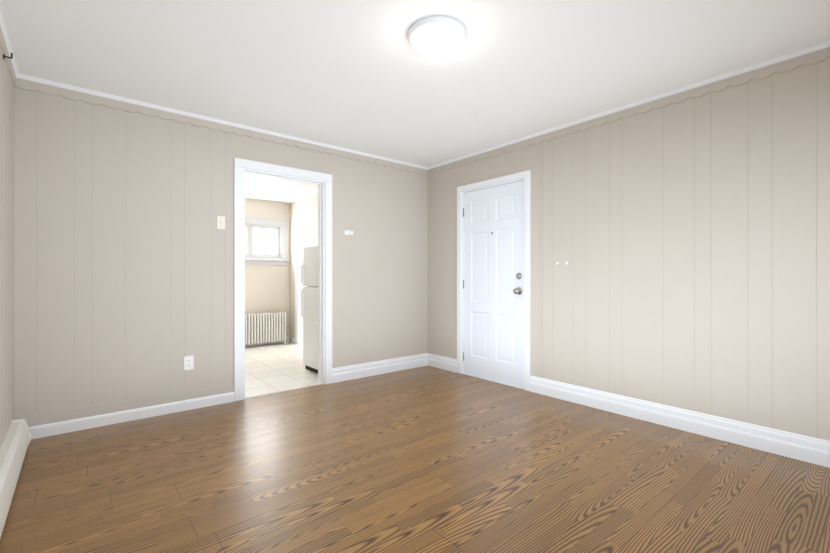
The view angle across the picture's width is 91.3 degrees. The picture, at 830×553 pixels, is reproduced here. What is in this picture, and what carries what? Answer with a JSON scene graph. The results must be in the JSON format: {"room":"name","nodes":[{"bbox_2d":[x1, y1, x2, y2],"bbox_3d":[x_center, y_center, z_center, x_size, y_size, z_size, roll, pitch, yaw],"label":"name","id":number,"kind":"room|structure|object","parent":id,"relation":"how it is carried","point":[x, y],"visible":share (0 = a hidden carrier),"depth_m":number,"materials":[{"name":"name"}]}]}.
{"room":"empty living room","nodes":[
{"label":"empty living room","id":0,"kind":"room"},
{"bbox_2d":[0,47,13,446],"bbox_3d":[-1.341,-0.125,1.005,0.120,2.470,4.360,0,0,-40],"label":"wall","id":1,"kind":"structure","parent":0,"point":[10,251],"depth_m":2.46,"materials":[{"name":"beige paint"}]},
{"bbox_2d":[0,10,20,78],"bbox_3d":[-1.323,-1.345,1.098,0.025,0.031,4.240,0,0,-40],"label":"crown molding","id":2,"kind":"structure","parent":1,"relation":"attached to","point":[3,28],"depth_m":2.36,"materials":[{"name":"white wood"}]},
{"bbox_2d":[14,86,427,417],"bbox_3d":[-1.302,-0.125,3.949,3.940,2.470,0.120,0,0,-40],"label":"wall","id":3,"kind":"structure","parent":0,"point":[380,284],"depth_m":3.23,"materials":[{"name":"beige paint"}]},
{"bbox_2d":[14,383,233,426],"bbox_3d":[-2.149,0.988,3.165,1.397,0.075,0.006,0,0,-40],"label":"trim","id":4,"kind":"structure","parent":3,"relation":"attached to","point":[60,416],"depth_m":3.09,"materials":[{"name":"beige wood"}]},
{"bbox_2d":[29,392,233,438],"bbox_3d":[-2.145,1.067,3.162,1.397,0.085,0.014,0,0,-40],"label":"baseboard","id":5,"kind":"structure","parent":3,"relation":"attached to","point":[56,428],"depth_m":3.10,"materials":[{"name":"white wood"}]},
{"bbox_2d":[184,355,193,369],"bbox_3d":[-1.885,0.720,3.382,0.072,0.116,0.008,0,0,-40],"label":"electrical outlet plate","id":6,"kind":"object","parent":3,"relation":"attached to","point":[188,362],"visible":1,"depth_m":3.38,"materials":[{"name":"white plastic"}]},
{"bbox_2d":[217,216,224,229],"bbox_3d":[-1.691,-0.470,3.539,0.070,0.116,0.014,0,0,-40],"label":"switch plate","id":7,"kind":"object","parent":3,"relation":"attached to","point":[220,222],"visible":1,"depth_m":3.54,"materials":[{"name":"white plastic"}]},
{"bbox_2d":[21,74,426,169],"bbox_3d":[-1.260,-1.345,3.890,3.630,0.031,0.025,0,0,-40],"label":"crown molding","id":8,"kind":"structure","parent":3,"relation":"attached to","point":[25,77],"depth_m":3.40,"materials":[{"name":"white wood"}]},
{"bbox_2d":[234,157,331,400],"bbox_3d":[-1.279,0.026,3.967,0.966,2.168,0.156,0,0,-40],"label":"door frame","id":9,"kind":"structure","parent":3,"relation":"attached to","point":[322,214],"depth_m":4.17,"materials":[{"name":"white wood"}]},
{"bbox_2d":[344,230,352,234],"bbox_3d":[-0.708,-0.470,4.344,0.116,0.052,0.032,0,0,-40],"label":"thermostat","id":10,"kind":"object","parent":3,"relation":"attached to","point":[348,232],"visible":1,"depth_m":4.34,"materials":[{"name":"white plastic"}]},
{"bbox_2d":[332,353,428,382],"bbox_3d":[-0.350,1.034,4.651,1.337,0.152,0.016,0,0,-40],"label":"baseboard","id":11,"kind":"structure","parent":3,"relation":"attached to","point":[339,374],"depth_m":4.59,"materials":[{"name":"white wood"}]},
{"bbox_2d":[6,63,816,437],"bbox_3d":[0.039,-0.167,2.333,3.702,2.247,4.082,0,0,-40],"label":"trim","id":12,"kind":"structure","parent":3,"relation":"attached to","point":[184,253],"depth_m":2.88,"materials":[{"name":"beige wood"}]},
{"bbox_2d":[0,26,829,174],"bbox_3d":[0.090,-1.299,2.271,3.700,0.066,4.240,0,0,-40],"label":"trim","id":13,"kind":"structure","parent":3,"relation":"attached to","point":[766,71],"depth_m":3.18,"materials":[{"name":"white wood"}]},
{"bbox_2d":[245,198,317,336],"bbox_3d":[-2.642,-0.065,6.540,4.290,2.350,0.120,0,0,-40],"label":"wall","id":14,"kind":"structure","parent":0,"point":[267,288],"depth_m":6.69,"materials":[{"name":"beige paint"}]},
{"bbox_2d":[245,216,289,264],"bbox_3d":[-2.643,-0.570,6.510,1.250,0.760,0.165,0,0,-40],"label":"kitchen window","id":15,"kind":"structure","parent":14,"relation":"in","point":[266,241],"depth_m":6.66,"materials":[{"name":"white glass"}]},
{"bbox_2d":[245,337,292,346],"bbox_3d":[-3.138,1.067,6.042,2.650,0.085,0.014,0,0,-40],"label":"baseboard","id":16,"kind":"structure","parent":14,"relation":"attached to","point":[290,338],"depth_m":6.67,"materials":[{"name":"beige wood"}]},
{"bbox_2d":[245,174,317,202],"bbox_3d":[-1.770,-1.360,5.490,4.290,0.240,2.850,0,0,-40],"label":"ceiling","id":17,"kind":"structure","parent":0,"point":[257,187],"depth_m":5.78,"materials":[{"name":"white paint"}]},
{"bbox_2d":[290,194,317,337],"bbox_3d":[-1.205,-0.065,5.882,0.120,2.350,2.730,0,0,-40],"label":"wall","id":18,"kind":"structure","parent":0,"point":[304,206],"depth_m":6.78,"materials":[{"name":"beige paint"}]},
{"bbox_2d":[0,342,829,552],"bbox_3d":[-0.512,1.139,3.623,4.740,0.062,7.330,0,0,-40],"label":"floor","id":19,"kind":"structure","parent":0,"point":[426,459],"depth_m":2.21,"materials":[{"name":"brown wood"}]},
{"bbox_2d":[0,419,31,538],"bbox_3d":[-1.272,1.022,1.088,0.092,0.176,4.130,0,0,-40],"label":"baseboard heater","id":20,"kind":"object","parent":19,"relation":"on","point":[15,443],"visible":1,"depth_m":2.17,"materials":[{"name":"white metal"}]},
{"bbox_2d":[245,312,289,344],"bbox_3d":[-2.421,0.847,6.471,0.871,0.523,0.150,0,0,-40],"label":"radiator","id":21,"kind":"object","parent":19,"relation":"on","point":[260,328],"visible":0.85,"depth_m":6.43,"materials":[{"name":"metal"}]},
{"bbox_2d":[301,246,317,373],"bbox_3d":[-0.909,0.378,4.821,0.700,1.460,0.620,0,0,-40],"label":"fridge","id":22,"kind":"object","parent":19,"relation":"on","point":[309,292],"visible":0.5,"depth_m":4.70,"materials":[{"name":"white metal"}]},
{"bbox_2d":[0,0,829,166],"bbox_3d":[0.090,-1.420,2.271,3.940,0.120,4.480,0,0,-40],"label":"ceiling","id":23,"kind":"structure","parent":0,"point":[364,76],"depth_m":2.52,"materials":[{"name":"white paint"}]},
{"bbox_2d":[408,16,465,58],"bbox_3d":[0.122,-1.288,2.272,0.320,0.144,0.320,0,0,-40],"label":"ceiling light fixture","id":24,"kind":"object","parent":23,"relation":"attached to","point":[436,37],"visible":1,"depth_m":2.19,"materials":[{"name":"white glass"}]},
{"bbox_2d":[428,56,829,440],"bbox_3d":[1.598,-0.125,3.445,0.120,2.470,4.360,0,0,-40],"label":"wall","id":25,"kind":"structure","parent":0,"point":[652,255],"depth_m":2.92,"materials":[{"name":"beige paint"}]},
{"bbox_2d":[429,353,456,372],"bbox_3d":[0.333,1.034,4.862,0.016,0.152,0.485,0,0,-40],"label":"baseboard","id":26,"kind":"structure","parent":25,"relation":"attached to","point":[441,362],"depth_m":4.85,"materials":[{"name":"white wood"}]},
{"bbox_2d":[463,180,523,387],"bbox_3d":[0.803,0.073,4.311,0.113,2.049,0.840,0,0,-40],"label":"entry door","id":27,"kind":"structure","parent":25,"relation":"in","point":[493,284],"depth_m":4.28,"materials":[{"name":"white wood"}]},
{"bbox_2d":[457,170,530,390],"bbox_3d":[0.847,0.040,4.335,0.139,2.140,0.980,0,0,-40],"label":"door frame","id":28,"kind":"structure","parent":25,"relation":"attached to","point":[525,175],"depth_m":4.13,"materials":[{"name":"white wood"}]},
{"bbox_2d":[540,142,541,377],"bbox_3d":[1.191,-0.169,3.839,0.005,2.253,0.012,0,0,-40],"label":"trim","id":29,"kind":"structure","parent":25,"relation":"attached to","point":[540,259],"depth_m":3.84,"materials":[{"name":"beige wood"}]},
{"bbox_2d":[427,41,829,169],"bbox_3d":[1.503,-1.345,3.445,0.025,0.031,4.240,0,0,-40],"label":"crown molding","id":30,"kind":"structure","parent":25,"relation":"attached to","point":[618,109],"depth_m":3.02,"materials":[{"name":"white wood"}]},
{"bbox_2d":[530,376,829,467],"bbox_3d":[1.979,1.034,2.880,0.016,0.152,2.705,0,0,-40],"label":"baseboard","id":31,"kind":"structure","parent":25,"relation":"attached to","point":[813,450],"depth_m":2.86,"materials":[{"name":"white wood"}]}
]}

